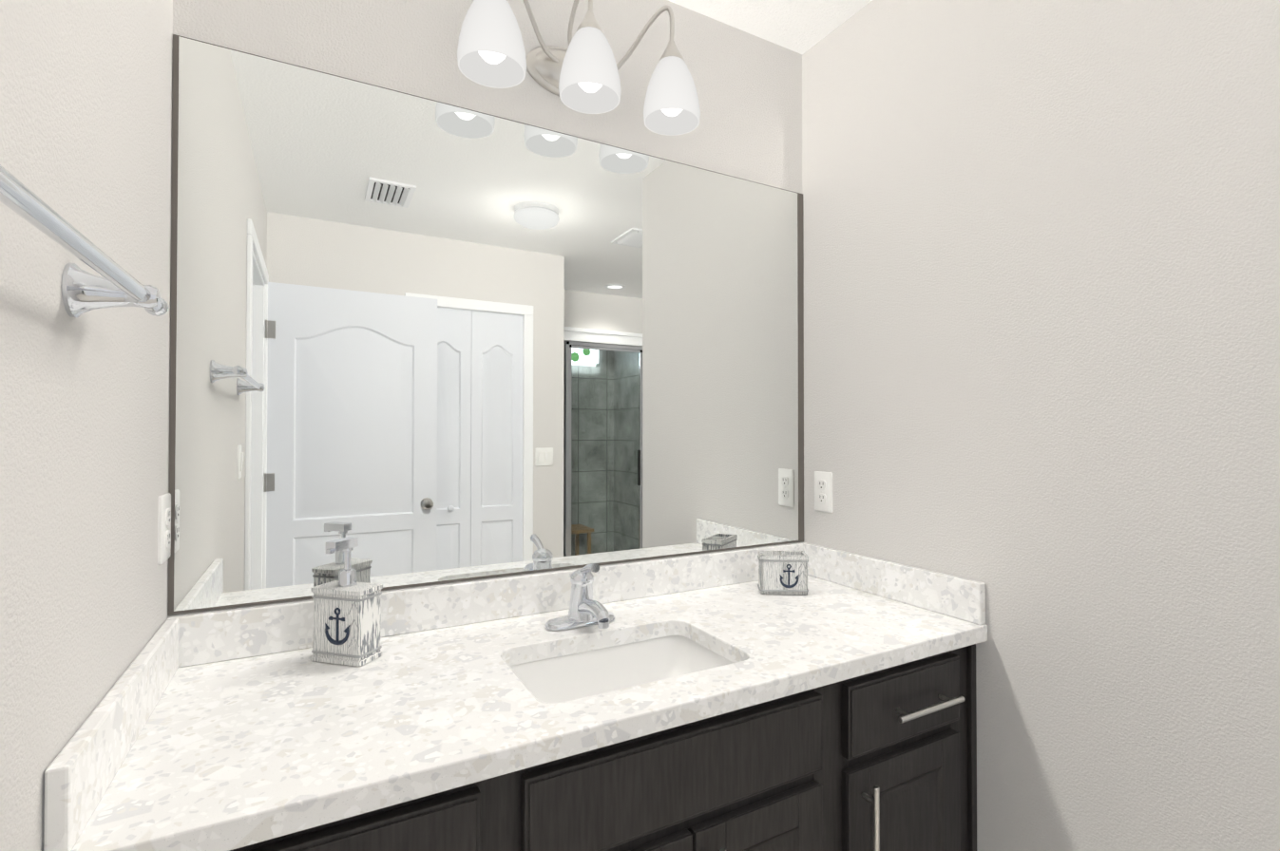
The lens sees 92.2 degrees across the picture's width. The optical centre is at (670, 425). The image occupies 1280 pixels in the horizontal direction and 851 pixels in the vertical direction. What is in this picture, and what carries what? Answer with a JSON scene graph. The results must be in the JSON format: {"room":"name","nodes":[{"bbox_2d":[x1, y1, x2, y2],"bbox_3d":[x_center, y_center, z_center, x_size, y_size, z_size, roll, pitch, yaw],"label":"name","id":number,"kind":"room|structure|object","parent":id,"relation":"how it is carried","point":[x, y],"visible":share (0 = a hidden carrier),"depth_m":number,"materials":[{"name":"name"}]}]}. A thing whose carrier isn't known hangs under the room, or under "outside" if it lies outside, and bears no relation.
{"room":"bathroom","nodes":[
{"label":"bathroom","id":0,"kind":"room"},
{"bbox_2d":[0,0,172,850],"bbox_3d":[-0.320,0.077,-0.019,0.115,2.440,2.515,0,-1,-30],"label":"wall","id":1,"kind":"structure","parent":0,"point":[85,118],"depth_m":0.68,"materials":[{"name":"white paint"}]},
{"bbox_2d":[0,164,168,317],"bbox_3d":[-0.463,-0.148,0.422,0.075,0.058,0.723,0,-1,-30],"label":"towel bar","id":2,"kind":"object","parent":1,"relation":"attached to","point":[115,286],"visible":1,"depth_m":0.58,"materials":[{"name":"silver metal"}]},
{"bbox_2d":[157,493,171,565],"bbox_3d":[-0.870,0.177,1.061,0.009,0.115,0.070,0,-1,-30],"label":"outlet","id":3,"kind":"object","parent":1,"relation":"attached to","point":[164,531],"visible":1,"depth_m":1.04,"materials":[{"name":"white plastic"}]},
{"bbox_2d":[167,0,803,618],"bbox_3d":[-0.051,0.096,1.650,4.615,2.440,0.121,0,-1,-30],"label":"wall","id":4,"kind":"structure","parent":0,"point":[418,340],"depth_m":1.35,"materials":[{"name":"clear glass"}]},
{"bbox_2d":[457,0,700,135],"bbox_3d":[-0.198,-0.870,1.395,0.561,0.288,0.206,0,-1,-30],"label":"vanity light fixture","id":5,"kind":"object","parent":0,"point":[580,73],"visible":1,"depth_m":1.35,"materials":[{"name":"white glass"}]},
{"bbox_2d":[668,0,872,54],"bbox_3d":[1.056,-1.175,-0.260,4.615,0.060,4.570,0,-1,-30],"label":"ceiling","id":6,"kind":"structure","parent":0,"point":[801,27],"depth_m":1.69,"materials":[{"name":"white paint"}]},
{"bbox_2d":[802,0,1279,850],"bbox_3d":[0.715,0.093,1.416,0.120,2.440,1.060,0,-1,-30],"label":"wall","id":7,"kind":"structure","parent":0,"point":[1041,319],"depth_m":1.19,"materials":[{"name":"white paint"}]},
{"bbox_2d":[814,471,832,513],"bbox_3d":[0.438,0.191,1.767,0.009,0.115,0.070,0,-1,-30],"label":"outlet","id":8,"kind":"object","parent":7,"relation":"attached to","point":[823,491],"visible":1,"depth_m":1.76,"materials":[{"name":"white plastic"}]},
{"bbox_3d":[1.056,1.325,-0.288,4.615,0.060,4.570,0,-1,-30],"label":"floor","id":9,"kind":"structure","parent":0,"visible":0},
{"bbox_2d":[229,764,541,850],"bbox_3d":[-0.544,0.886,0.965,0.483,0.840,0.565,0,-1,-30],"label":"base cabinet","id":10,"kind":"object","parent":9,"relation":"on","point":[503,812],"depth_m":0.80,"materials":[{"name":"brown wood"}]},
{"bbox_2d":[541,674,864,850],"bbox_3d":[-0.098,0.889,1.221,0.686,0.840,0.565,0,-1,-30],"label":"base cabinet","id":11,"kind":"object","parent":9,"relation":"on","point":[787,773],"depth_m":1.02,"materials":[{"name":"brown wood"}]},
{"bbox_2d":[864,644,976,850],"bbox_3d":[0.336,0.892,1.471,0.470,0.840,0.565,0,-1,-30],"label":"base cabinet","id":12,"kind":"object","parent":9,"relation":"on","point":[884,760],"depth_m":1.25,"materials":[{"name":"brown wood"}]},
{"bbox_2d":[43,542,987,850],"bbox_3d":[-0.103,0.404,1.215,1.492,0.125,0.584,0,-1,-30],"label":"countertop","id":13,"kind":"structure","parent":12,"relation":"on","point":[224,731],"depth_m":1.00,"materials":[{"name":"stone"}]},
{"bbox_2d":[310,536,382,667],"bbox_3d":[-0.599,0.319,1.129,0.110,0.220,0.076,0,-1,15],"label":"soap dispenser","id":14,"kind":"object","parent":13,"relation":"on","point":[346,619],"visible":1,"depth_m":1.11,"materials":[{"name":"white ceramic"}]},
{"bbox_2d":[545,563,614,630],"bbox_3d":[-0.169,0.358,1.300,0.158,0.145,0.164,0,-1,-30],"label":"chrome faucet","id":15,"kind":"object","parent":13,"relation":"on","point":[585,609],"visible":1,"depth_m":1.32,"materials":[{"name":"silver metal"}]},
{"bbox_2d":[509,635,733,704],"bbox_3d":[-0.086,0.543,1.158,0.443,0.154,0.316,0,-1,-30],"label":"sink basin","id":16,"kind":"object","parent":13,"relation":"in","point":[567,678],"visible":0.12,"depth_m":1.29,"materials":[{"name":"white ceramic"}]},
{"bbox_2d":[757,551,808,594],"bbox_3d":[0.294,0.384,1.608,0.127,0.100,0.070,0,-1,3],"label":"decorative box","id":17,"kind":"object","parent":13,"relation":"on","point":[782,572],"visible":1,"depth_m":1.58,"materials":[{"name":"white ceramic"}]}
]}

